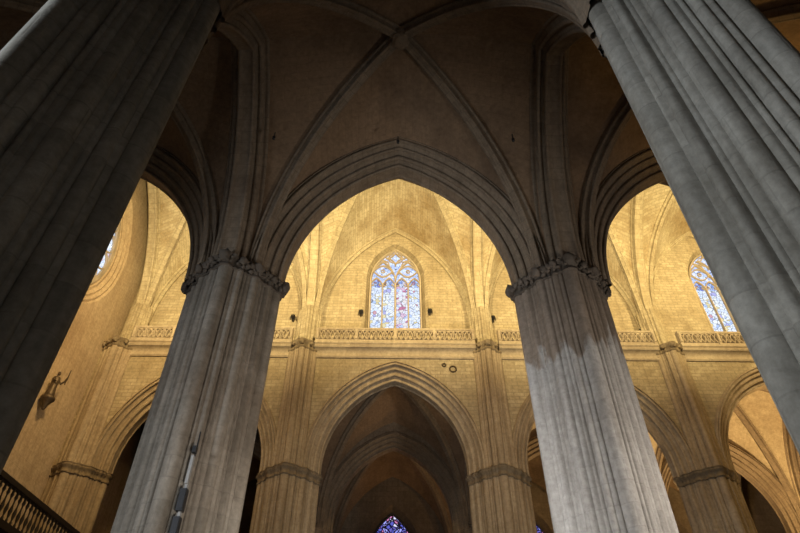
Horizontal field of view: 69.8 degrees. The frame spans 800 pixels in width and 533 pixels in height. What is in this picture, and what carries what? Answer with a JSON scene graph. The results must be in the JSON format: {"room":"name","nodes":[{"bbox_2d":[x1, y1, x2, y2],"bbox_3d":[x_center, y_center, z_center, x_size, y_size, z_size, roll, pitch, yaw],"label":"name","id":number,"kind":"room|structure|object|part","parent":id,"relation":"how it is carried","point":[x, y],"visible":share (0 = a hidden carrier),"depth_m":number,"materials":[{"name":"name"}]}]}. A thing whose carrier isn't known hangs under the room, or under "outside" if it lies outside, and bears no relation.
{"room":"church","nodes":[
{"label":"church","id":0,"kind":"room"},
{"bbox_2d":[0,178,147,532],"bbox_3d":[-18.796,2.474,28.902,0.600,38.200,54.900,1,-42,-1],"label":"wall","id":1,"kind":"structure","parent":0,"point":[102,314],"depth_m":34.20,"materials":[{"name":"stone"}]},
{"bbox_2d":[40,370,71,409],"bbox_3d":[-18.154,6.364,30.028,0.720,2.626,0.878,1,-42,-1],"label":"statue","id":2,"kind":"object","parent":1,"relation":"attached to","point":[47,398],"visible":1,"depth_m":29.60,"materials":[{"name":"brown stone"}]},
{"bbox_2d":[91,221,120,283],"bbox_3d":[-18.908,-3.398,34.186,0.256,9.080,9.080,1,-42,-1],"label":"window","id":3,"kind":"structure","parent":1,"relation":"in","point":[108,259],"depth_m":37.32,"materials":[{"name":"stone"}]},
{"bbox_2d":[0,0,230,263],"bbox_3d":[-11.519,-6.084,19.514,10.745,9.058,8.948,1,-42,-1],"label":"vaulted ceiling","id":4,"kind":"structure","parent":0,"point":[196,131],"depth_m":22.22,"materials":[{"name":"stone"}]},
{"bbox_2d":[144,190,308,324],"bbox_3d":[-11.737,-5.914,36.616,11.804,11.791,17.319,1,-42,-1],"label":"vaulted ceiling","id":5,"kind":"structure","parent":0,"point":[174,244],"depth_m":41.19,"materials":[{"name":"stone"}]},
{"bbox_2d":[247,456,259,482],"bbox_3d":[-12.121,17.599,45.818,10.745,9.058,8.948,1,-42,-1],"label":"vaulted ceiling","id":6,"kind":"structure","parent":0,"point":[255,463],"depth_m":50.20,"materials":[{"name":"stone"}]},
{"bbox_2d":[316,386,469,521],"bbox_3d":[-0.407,11.208,38.719,10.745,9.058,8.948,1,-42,-1],"label":"vaulted ceiling","id":7,"kind":"structure","parent":0,"point":[398,405],"depth_m":41.69,"materials":[{"name":"stone"}]},
{"bbox_2d":[333,451,452,532],"bbox_3d":[-0.572,17.731,45.964,10.745,9.058,8.948,1,-42,-1],"label":"vaulted ceiling","id":8,"kind":"structure","parent":0,"point":[399,466],"depth_m":49.34,"materials":[{"name":"stone"}]},
{"bbox_2d":[315,179,475,321],"bbox_3d":[-0.199,-5.782,36.761,11.804,11.791,17.319,1,-42,-1],"label":"vaulted ceiling","id":9,"kind":"structure","parent":0,"point":[411,211],"depth_m":42.64,"materials":[{"name":"stone"}]},
{"bbox_2d":[247,244,549,262],"bbox_3d":[11.085,-7.838,28.171,58.900,23.850,1.900,1,-42,-1],"label":"nave","id":10,"kind":"object","parent":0,"point":[251,244],"visible":0.01,"depth_m":20.02,"materials":[{"name":"stone"}]},
{"bbox_2d":[141,145,212,280],"bbox_3d":[-11.602,-2.190,22.567,10.240,7.556,2.197,1,-42,-1],"label":"arch","id":11,"kind":"object","parent":10,"relation":"attached to","point":[164,170],"visible":0.34,"depth_m":22.60,"materials":[{"name":"stone"}]},
{"bbox_2d":[250,137,546,284],"bbox_3d":[-0.053,-2.059,22.713,10.240,7.556,2.197,1,-42,-1],"label":"arch","id":12,"kind":"object","parent":10,"relation":"attached to","point":[355,172],"visible":0.91,"depth_m":22.77,"materials":[{"name":"stone"}]},
{"bbox_2d":[585,147,669,286],"bbox_3d":[11.535,-1.927,22.859,10.240,7.556,2.197,1,-42,-1],"label":"arch","id":13,"kind":"object","parent":10,"relation":"attached to","point":[641,171],"visible":0.41,"depth_m":23.06,"materials":[{"name":"stone"}]},
{"bbox_2d":[201,0,604,266],"bbox_3d":[0.019,-5.953,19.660,10.745,9.058,8.948,1,-42,-1],"label":"vaulted ceiling","id":14,"kind":"structure","parent":0,"point":[452,77],"depth_m":22.44,"materials":[{"name":"stone"}]},
{"bbox_2d":[55,350,756,464],"bbox_3d":[10.815,8.856,34.532,58.900,7.550,1.900,1,-42,-1],"label":"wall","id":15,"kind":"structure","parent":0,"point":[711,379],"depth_m":34.88,"materials":[{"name":"beige stone"}]},
{"bbox_2d":[89,377,275,474],"bbox_3d":[-11.872,8.968,33.913,10.240,6.955,2.197,1,-42,-1],"label":"arch","id":16,"kind":"object","parent":15,"relation":"attached to","point":[125,422],"visible":0.45,"depth_m":32.74,"materials":[{"name":"stone"}]},
{"bbox_2d":[128,339,291,357],"bbox_3d":[-11.863,5.575,36.268,10.100,0.950,1.940,1,-42,-1],"label":"trim","id":17,"kind":"structure","parent":15,"relation":"attached to","point":[140,347],"depth_m":35.74,"materials":[{"name":"stone"}]},
{"bbox_2d":[130,325,293,341],"bbox_3d":[-11.850,4.313,36.375,10.080,1.070,0.410,1,-42,-1],"label":"balustrade","id":18,"kind":"object","parent":17,"relation":"on","point":[145,330],"visible":0.38,"depth_m":36.35,"materials":[{"name":"stone"}]},
{"bbox_3d":[-15.569,4.258,36.352,2.381,0.746,0.208,1,-42,-1],"label":"pierced panel","id":19,"kind":"part","parent":18,"relation":"part of","materials":[{"name":"stone"}]},
{"bbox_3d":[-11.851,4.652,36.117,9.900,0.220,0.280,1,-42,-1],"label":"rail","id":20,"kind":"part","parent":18,"relation":"part of","materials":[{"name":"stone"}]},
{"bbox_3d":[-11.851,4.009,36.696,9.900,0.190,0.340,1,-42,-1],"label":"rail","id":21,"kind":"part","parent":18,"relation":"part of","materials":[{"name":"stone"}]},
{"bbox_3d":[-8.145,4.342,36.446,2.381,0.746,0.208,1,-42,-1],"label":"pierced panel","id":22,"kind":"part","parent":18,"relation":"part of","materials":[{"name":"stone"}]},
{"bbox_2d":[303,361,484,475],"bbox_3d":[-0.324,9.099,34.059,10.240,6.955,2.197,1,-42,-1],"label":"arch","id":23,"kind":"object","parent":15,"relation":"attached to","point":[415,380],"visible":0.99,"depth_m":34.05,"materials":[{"name":"stone"}]},
{"bbox_2d":[314,341,475,359],"bbox_3d":[-0.315,5.706,36.414,10.100,0.950,1.940,1,-42,-1],"label":"trim","id":24,"kind":"structure","parent":15,"relation":"attached to","point":[325,349],"depth_m":35.90,"materials":[{"name":"stone"}]},
{"bbox_2d":[315,327,474,341],"bbox_3d":[-0.302,4.444,36.521,10.080,1.070,0.410,1,-42,-1],"label":"balustrade","id":25,"kind":"object","parent":24,"relation":"on","point":[433,333],"visible":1,"depth_m":36.53,"materials":[{"name":"stone"}]},
{"bbox_3d":[-4.021,4.389,36.498,2.381,0.746,0.208,1,-42,-1],"label":"pierced panel","id":26,"kind":"part","parent":25,"relation":"part of","materials":[{"name":"stone"}]},
{"bbox_3d":[-1.546,4.417,36.529,2.381,0.746,0.208,1,-42,-1],"label":"pierced panel","id":27,"kind":"part","parent":25,"relation":"part of","materials":[{"name":"stone"}]},
{"bbox_3d":[-0.303,4.140,36.842,9.900,0.190,0.340,1,-42,-1],"label":"rail","id":28,"kind":"part","parent":25,"relation":"part of","materials":[{"name":"stone"}]},
{"bbox_3d":[-0.303,4.783,36.263,9.900,0.220,0.280,1,-42,-1],"label":"rail","id":29,"kind":"part","parent":25,"relation":"part of","materials":[{"name":"stone"}]},
{"bbox_3d":[0.928,4.445,36.560,2.381,0.746,0.208,1,-42,-1],"label":"pierced panel","id":30,"kind":"part","parent":25,"relation":"part of","materials":[{"name":"stone"}]},
{"bbox_3d":[3.403,4.474,36.592,2.381,0.746,0.208,1,-42,-1],"label":"pierced panel","id":31,"kind":"part","parent":25,"relation":"part of","materials":[{"name":"stone"}]},
{"bbox_2d":[449,365,456,372],"bbox_3d":[3.269,6.313,35.328,0.500,0.492,0.096,1,-42,-1],"label":"ring","id":32,"kind":"object","parent":15,"relation":"attached to","point":[455,367],"visible":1,"depth_m":35.29,"materials":[{"name":"brown metal"}]},
{"bbox_2d":[499,342,659,360],"bbox_3d":[11.273,5.838,36.560,10.100,0.950,1.940,1,-42,-1],"label":"trim","id":33,"kind":"structure","parent":15,"relation":"attached to","point":[510,350],"depth_m":36.04,"materials":[{"name":"stone"}]},
{"bbox_2d":[496,329,657,343],"bbox_3d":[11.286,4.576,36.668,10.080,1.070,0.410,1,-42,-1],"label":"balustrade","id":34,"kind":"object","parent":33,"relation":"on","point":[509,333],"visible":0.44,"depth_m":36.69,"materials":[{"name":"stone"}]},
{"bbox_3d":[7.567,4.521,36.644,2.381,0.746,0.208,1,-42,-1],"label":"pierced panel","id":35,"kind":"part","parent":34,"relation":"part of","materials":[{"name":"stone"}]},
{"bbox_3d":[11.286,4.272,36.988,9.900,0.190,0.340,1,-42,-1],"label":"rail","id":36,"kind":"part","parent":34,"relation":"part of","materials":[{"name":"stone"}]},
{"bbox_3d":[11.286,4.915,36.409,9.900,0.220,0.280,1,-42,-1],"label":"rail","id":37,"kind":"part","parent":34,"relation":"part of","materials":[{"name":"stone"}]},
{"bbox_3d":[14.991,4.605,36.738,2.381,0.746,0.208,1,-42,-1],"label":"pierced panel","id":38,"kind":"part","parent":34,"relation":"part of","materials":[{"name":"stone"}]},
{"bbox_2d":[512,384,696,477],"bbox_3d":[11.264,9.231,34.205,10.240,6.955,2.197,1,-42,-1],"label":"arch","id":39,"kind":"object","parent":15,"relation":"attached to","point":[671,441],"visible":0.5,"depth_m":33.00,"materials":[{"name":"stone"}]},
{"bbox_2d":[681,344,753,361],"bbox_3d":[22.872,5.970,36.707,10.100,0.950,1.940,1,-42,-1],"label":"trim","id":40,"kind":"structure","parent":15,"relation":"attached to","point":[693,352],"depth_m":36.16,"materials":[{"name":"stone"}]},
{"bbox_2d":[675,331,745,344],"bbox_3d":[22.885,4.708,36.814,10.080,1.070,0.410,1,-42,-1],"label":"balustrade","id":41,"kind":"object","parent":40,"relation":"on","point":[700,337],"visible":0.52,"depth_m":36.79,"materials":[{"name":"stone"}]},
{"bbox_3d":[19.166,4.653,36.791,2.381,0.746,0.208,1,-42,-1],"label":"pierced panel","id":42,"kind":"part","parent":41,"relation":"part of","materials":[{"name":"stone"}]},
{"bbox_3d":[22.884,4.404,37.135,9.900,0.190,0.340,1,-42,-1],"label":"rail","id":43,"kind":"part","parent":41,"relation":"part of","materials":[{"name":"stone"}]},
{"bbox_3d":[22.884,5.047,36.556,9.900,0.220,0.280,1,-42,-1],"label":"rail","id":44,"kind":"part","parent":41,"relation":"part of","materials":[{"name":"stone"}]},
{"bbox_3d":[21.640,4.681,36.822,2.381,0.746,0.208,1,-42,-1],"label":"pierced panel","id":45,"kind":"part","parent":41,"relation":"part of","materials":[{"name":"stone"}]},
{"bbox_2d":[715,367,767,475],"bbox_3d":[22.863,9.363,34.352,10.240,6.955,2.197,1,-42,-1],"label":"arch","id":46,"kind":"object","parent":15,"relation":"attached to","point":[750,381],"visible":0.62,"depth_m":34.51,"materials":[{"name":"stone"}]},
{"bbox_2d":[133,233,723,343],"bbox_3d":[10.800,0.674,43.043,58.900,16.200,0.900,1,-42,-1],"label":"wall","id":47,"kind":"structure","parent":0,"point":[678,305],"depth_m":40.74,"materials":[{"name":"beige stone"}]},
{"bbox_2d":[290,314,295,321],"bbox_3d":[-7.319,3.524,39.244,0.340,0.455,0.617,1,-42,-1],"label":"spotlight","id":48,"kind":"object","parent":47,"relation":"attached to","point":[292,317],"visible":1,"depth_m":39.09,"materials":[{"name":"metal"}]},
{"bbox_2d":[367,249,422,327],"bbox_3d":[-0.341,1.679,42.059,3.870,8.090,0.320,1,-42,-1],"label":"window","id":49,"kind":"structure","parent":47,"relation":"in","point":[381,261],"depth_m":42.48,"materials":[{"name":"stone"}]},
{"bbox_3d":[-1.752,2.791,41.129,0.940,5.093,0.015,1,-42,-1],"label":"lancet pane","id":50,"kind":"part","parent":49,"relation":"part of","materials":[{"name":"multicoloured glass"}]},
{"bbox_3d":[-0.812,2.802,41.141,0.940,5.093,0.015,1,-42,-1],"label":"lancet pane","id":51,"kind":"part","parent":49,"relation":"part of","materials":[{"name":"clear glass"}]},
{"bbox_3d":[-0.342,0.181,43.541,3.680,3.700,0.001,1,-42,-1],"label":"tracery glass","id":52,"kind":"part","parent":49,"relation":"part of","materials":[{"name":"glass"}]},
{"bbox_3d":[0.128,2.812,41.153,0.940,5.093,0.015,1,-42,-1],"label":"lancet pane","id":53,"kind":"part","parent":49,"relation":"part of","materials":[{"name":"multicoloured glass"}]},
{"bbox_3d":[1.068,2.823,41.165,0.940,5.093,0.015,1,-42,-1],"label":"lancet pane","id":54,"kind":"part","parent":49,"relation":"part of","materials":[{"name":"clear glass"}]},
{"bbox_2d":[688,253,739,331],"bbox_3d":[23.696,1.952,42.362,3.870,8.090,0.320,1,-42,-1],"label":"window","id":55,"kind":"structure","parent":47,"relation":"in","point":[699,265],"depth_m":42.64,"materials":[{"name":"stone"}]},
{"bbox_3d":[23.696,1.952,42.362,3.860,8.090,0.320,1,-42,-1],"label":"frame","id":56,"kind":"part","parent":55,"relation":"part of","materials":[{"name":"stone"}]},
{"bbox_3d":[23.694,0.455,43.845,3.680,3.700,0.001,1,-42,-1],"label":"tracery glass","id":57,"kind":"part","parent":55,"relation":"part of","materials":[{"name":"glass"}]},
{"bbox_3d":[22.285,3.064,41.433,0.940,5.093,0.015,1,-42,-1],"label":"lancet pane","id":58,"kind":"part","parent":55,"relation":"part of","materials":[{"name":"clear glass"}]},
{"bbox_3d":[23.225,3.075,41.445,0.940,5.093,0.015,1,-42,-1],"label":"lancet pane","id":59,"kind":"part","parent":55,"relation":"part of","materials":[{"name":"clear glass"}]},
{"bbox_2d":[256,422,767,524],"bbox_3d":[10.649,14.525,42.546,58.900,9.850,1.900,1,-42,-1],"label":"wall","id":60,"kind":"structure","parent":0,"point":[393,426],"depth_m":42.72,"materials":[{"name":"stone"}]},
{"bbox_2d":[252,436,260,460],"bbox_3d":[-12.038,15.452,41.192,10.240,7.060,2.197,1,-42,-1],"label":"arch","id":61,"kind":"object","parent":60,"relation":"attached to","point":[257,445],"visible":0.02,"depth_m":42.26,"materials":[{"name":"stone"}]},
{"bbox_2d":[316,431,468,532],"bbox_3d":[-0.489,15.584,41.338,10.240,7.060,2.197,1,-42,-1],"label":"arch","id":62,"kind":"object","parent":60,"relation":"attached to","point":[391,441],"visible":0.99,"depth_m":41.42,"materials":[{"name":"stone"}]},
{"bbox_2d":[528,436,540,460],"bbox_3d":[11.099,15.715,41.484,10.240,7.060,2.197,1,-42,-1],"label":"arch","id":63,"kind":"object","parent":60,"relation":"attached to","point":[533,444],"visible":0.07,"depth_m":42.66,"materials":[{"name":"stone"}]},
{"bbox_2d":[661,443,799,532],"bbox_3d":[22.697,15.847,41.631,10.240,7.060,2.197,1,-42,-1],"label":"arch","id":64,"kind":"object","parent":60,"relation":"attached to","point":[751,469],"visible":0.47,"depth_m":41.21,"materials":[{"name":"stone"}]},
{"bbox_2d":[239,476,785,532],"bbox_3d":[10.476,26.648,45.287,58.900,24.200,0.800,1,-42,-1],"label":"wall","id":65,"kind":"structure","parent":0,"point":[392,495],"depth_m":49.69,"materials":[{"name":"stone"}]},
{"bbox_2d":[374,513,409,532],"bbox_3d":[-0.664,25.929,45.827,4.510,12.090,0.320,1,-42,-1],"label":"window","id":66,"kind":"structure","parent":65,"relation":"in","point":[398,522],"depth_m":49.16,"materials":[{"name":"glass"}]},
{"bbox_2d":[536,522,545,532],"bbox_3d":[10.924,26.061,45.973,4.510,12.090,0.320,1,-42,-1],"label":"window","id":67,"kind":"structure","parent":65,"relation":"in","point":[539,528],"depth_m":49.19,"materials":[{"name":"glass"}]},
{"bbox_2d":[528,455,546,489],"bbox_3d":[11.016,17.863,46.110,10.745,9.058,8.948,1,-42,-1],"label":"vaulted ceiling","id":68,"kind":"structure","parent":0,"point":[535,466],"depth_m":50.28,"materials":[{"name":"stone"}]},
{"bbox_2d":[483,199,646,328],"bbox_3d":[11.400,-5.650,36.908,11.804,11.791,17.319,1,-42,-1],"label":"vaulted ceiling","id":69,"kind":"structure","parent":0,"point":[618,248],"depth_m":41.47,"materials":[{"name":"stone"}]},
{"bbox_2d":[643,184,694,322],"bbox_3d":[22.998,-5.518,37.055,11.804,11.791,17.319,1,-42,-1],"label":"vaulted ceiling","id":70,"kind":"structure","parent":0,"point":[665,225],"depth_m":42.05,"materials":[{"name":"stone"}]},
{"bbox_2d":[669,477,678,491],"bbox_3d":[22.614,17.995,46.257,10.745,9.058,8.948,1,-42,-1],"label":"vaulted ceiling","id":71,"kind":"structure","parent":0,"point":[672,484],"depth_m":50.48,"materials":[{"name":"stone"}]},
{"bbox_2d":[568,0,799,271],"bbox_3d":[11.618,-5.821,19.806,10.745,9.058,8.948,1,-42,-1],"label":"vaulted ceiling","id":72,"kind":"structure","parent":0,"point":[604,130],"depth_m":22.43,"materials":[{"name":"stone"}]},
{"bbox_2d":[648,389,799,519],"bbox_3d":[22.780,11.472,39.012,10.745,9.058,8.948,1,-42,-1],"label":"vaulted ceiling","id":73,"kind":"structure","parent":0,"point":[755,425],"depth_m":41.85,"materials":[{"name":"stone"}]},
{"bbox_3d":[10.890,19.460,18.997,60.900,0.300,63.900,1,-42,-1],"label":"floor","id":74,"kind":"structure","parent":0,"visible":0},
{"bbox_2d":[0,470,79,532],"bbox_3d":[-16.767,12.660,19.441,3.450,10.400,11.600,1,-42,-1],"label":"balustrade","id":75,"kind":"object","parent":74,"relation":"on","point":[5,527],"visible":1,"depth_m":23.16,"materials":[{"name":"brown wood"}]},
{"bbox_3d":[-15.192,9.899,21.963,0.200,0.180,11.400,1,-42,-1],"label":"rail","id":76,"kind":"part","parent":75,"relation":"part of","materials":[{"name":"brown wood"}]},
{"bbox_2d":[27,303,152,532],"bbox_3d":[-17.631,12.490,30.610,3.567,25.600,3.567,-28,-49,27],"label":"pier","id":77,"kind":"object","parent":74,"relation":"on","point":[75,489],"visible":0.74,"depth_m":31.20,"materials":[{"name":"stone"}]},
{"bbox_2d":[135,182,160,307],"bbox_3d":[-17.496,-4.656,35.352,0.920,13.029,16.400,1,-42,-1],"label":"arch","id":78,"kind":"object","parent":77,"relation":"on","point":[154,208],"visible":0.28,"depth_m":40.54,"materials":[{"name":"stone"}]},
{"bbox_2d":[0,0,220,473],"bbox_3d":[-5.677,-2.830,10.157,3.397,21.000,3.397,-28,-49,27],"label":"pier","id":79,"kind":"object","parent":74,"relation":"on","point":[89,89],"visible":0.94,"depth_m":8.13,"materials":[{"name":"grey stone"}]},
{"bbox_2d":[110,248,289,532],"bbox_3d":[-5.743,3.694,17.403,3.397,21.000,3.397,29,-50,-29],"label":"pier","id":80,"kind":"object","parent":74,"relation":"on","point":[212,380],"visible":0.87,"depth_m":15.96,"materials":[{"name":"grey stone"}]},
{"bbox_2d":[169,432,200,532],"bbox_3d":[-5.235,6.940,12.594,0.160,7.140,0.220,1,-42,-1],"label":"loudspeaker","id":81,"kind":"object","parent":80,"relation":"attached to","point":[183,494],"visible":1,"depth_m":13.74,"materials":[{"name":"metal"}]},
{"bbox_2d":[170,517,178,532],"bbox_3d":[-5.233,6.045,13.259,0.130,0.460,0.010,1,-42,-1],"label":"grille","id":82,"kind":"object","parent":81,"relation":"attached to","point":[175,522],"depth_m":13.29,"materials":[{"name":"metal"}]},
{"bbox_2d":[176,489,185,508],"bbox_3d":[-5.233,5.554,13.701,0.130,0.460,0.010,1,-42,-1],"label":"grille","id":83,"kind":"object","parent":81,"relation":"attached to","point":[182,494],"depth_m":13.70,"materials":[{"name":"metal"}]},
{"bbox_2d":[212,8,269,257],"bbox_3d":[-5.760,-5.798,19.388,1.492,8.663,8.750,1,-42,-1],"label":"arch","id":84,"kind":"object","parent":80,"relation":"on","point":[250,42],"visible":0.65,"depth_m":21.26,"materials":[{"name":"stone"}]},
{"bbox_2d":[249,304,322,532],"bbox_3d":[-6.113,12.621,30.755,3.567,25.600,3.567,-28,-49,27],"label":"pier","id":85,"kind":"object","parent":74,"relation":"on","point":[286,497],"visible":0.83,"depth_m":31.06,"materials":[{"name":"stone"}]},
{"bbox_2d":[306,220,321,309],"bbox_3d":[-5.978,-4.525,35.497,0.920,13.029,16.400,1,-42,-1],"label":"arch","id":86,"kind":"object","parent":85,"relation":"on","point":[314,256],"visible":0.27,"depth_m":40.42,"materials":[{"name":"stone"}]},
{"bbox_2d":[315,524,332,532],"bbox_3d":[-6.279,20.853,36.461,3.397,21.000,3.397,29,-50,-29],"label":"pier","id":87,"kind":"object","parent":74,"relation":"on","point":[317,529],"visible":0.13,"depth_m":38.12,"materials":[{"name":"stone"}]},
{"bbox_2d":[318,468,321,503],"bbox_3d":[-6.196,11.363,38.447,1.492,8.663,8.750,1,-42,-1],"label":"arch","id":88,"kind":"object","parent":87,"relation":"on","point":[321,468],"visible":0.02,"depth_m":39.82,"materials":[{"name":"stone"}]},
{"bbox_2d":[456,525,471,532],"bbox_3d":[5.300,20.985,36.607,3.397,21.000,3.397,-28,-49,27],"label":"pier","id":89,"kind":"object","parent":74,"relation":"on","point":[465,530],"visible":0.08,"depth_m":38.21,"materials":[{"name":"stone"}]},
{"bbox_2d":[464,457,471,522],"bbox_3d":[5.383,11.495,38.593,1.492,8.663,8.750,1,-42,-1],"label":"arch","id":90,"kind":"object","parent":89,"relation":"on","point":[464,457],"visible":0.04,"depth_m":39.96,"materials":[{"name":"stone"}]},
{"bbox_2d":[465,306,536,532],"bbox_3d":[5.465,12.753,30.901,3.567,25.600,3.567,-28,-49,27],"label":"pier","id":91,"kind":"object","parent":74,"relation":"on","point":[500,495],"visible":0.87,"depth_m":31.23,"materials":[{"name":"stone"}]},
{"bbox_2d":[470,218,484,308],"bbox_3d":[5.601,-4.393,35.643,0.920,13.029,16.400,1,-42,-1],"label":"arch","id":92,"kind":"object","parent":91,"relation":"on","point":[476,233],"visible":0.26,"depth_m":40.62,"materials":[{"name":"stone"}]},
{"bbox_2d":[505,252,678,532],"bbox_3d":[5.586,3.823,17.546,3.397,21.000,3.397,29,-50,-29],"label":"pier","id":93,"kind":"object","parent":74,"relation":"on","point":[602,474],"visible":0.98,"depth_m":16.08,"materials":[{"name":"stone"}]},
{"bbox_2d":[529,13,586,261],"bbox_3d":[5.819,-5.666,19.534,1.492,8.663,8.750,1,-42,-1],"label":"arch","id":94,"kind":"object","parent":93,"relation":"on","point":[548,97],"visible":0.64,"depth_m":21.40,"materials":[{"name":"stone"}]},
{"bbox_2d":[587,0,799,454],"bbox_3d":[5.901,-2.699,10.303,3.397,21.000,3.397,-28,-49,27],"label":"pier","id":95,"kind":"object","parent":74,"relation":"on","point":[712,87],"visible":0.88,"depth_m":8.52,"materials":[{"name":"grey stone"}]},
{"bbox_2d":[636,308,757,532],"bbox_3d":[17.064,12.885,31.048,3.567,25.600,3.567,29,-50,-29],"label":"pier","id":96,"kind":"object","parent":74,"relation":"on","point":[713,500],"visible":0.77,"depth_m":31.38,"materials":[{"name":"stone"}]},
{"bbox_2d":[630,190,653,309],"bbox_3d":[17.199,-4.261,35.790,0.920,13.029,16.400,1,-42,-1],"label":"arch","id":97,"kind":"object","parent":96,"relation":"on","point":[636,226],"visible":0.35,"depth_m":40.98,"materials":[{"name":"stone"}]},
{"bbox_3d":[-17.797,20.722,36.315,3.920,21.000,3.920,1,-42,-1],"label":"pier","id":98,"kind":"object","parent":74,"relation":"on","visible":0},
{"bbox_2d":[141,421,145,435],"bbox_3d":[-17.714,11.232,38.301,1.492,8.663,8.750,1,-42,-1],"label":"arch","id":99,"kind":"object","parent":98,"relation":"on","point":[143,424],"visible":0.02,"depth_m":40.63,"materials":[{"name":"stone"}]},
{"bbox_3d":[11.251,-9.568,16.611,58.900,10.950,1.900,1,-42,-1],"label":"aisle","id":100,"kind":"object","parent":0,"visible":0},
{"bbox_2d":[204,0,607,58],"bbox_3d":[0.112,-8.582,15.468,10.240,7.556,2.197,1,-42,-1],"label":"arch","id":101,"kind":"object","parent":100,"relation":"attached to","point":[580,8],"visible":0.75,"depth_m":13.43,"materials":[{"name":"stone"}]},
{"bbox_3d":[28.496,21.249,36.900,3.920,21.000,3.920,1,-42,-1],"label":"pier","id":102,"kind":"object","parent":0,"visible":0},
{"bbox_2d":[736,472,742,493],"bbox_3d":[28.413,18.282,46.131,1.492,8.663,8.750,1,-42,-1],"label":"arch","id":103,"kind":"object","parent":102,"relation":"on","point":[738,474],"visible":0.04,"depth_m":48.28,"materials":[{"name":"stone"}]},
{"bbox_2d":[782,420,799,498],"bbox_3d":[28.579,11.759,38.886,1.492,8.663,8.750,1,-42,-1],"label":"arch","id":104,"kind":"object","parent":102,"relation":"on","point":[794,457],"visible":0.46,"depth_m":40.90,"materials":[{"name":"stone"}]}
]}

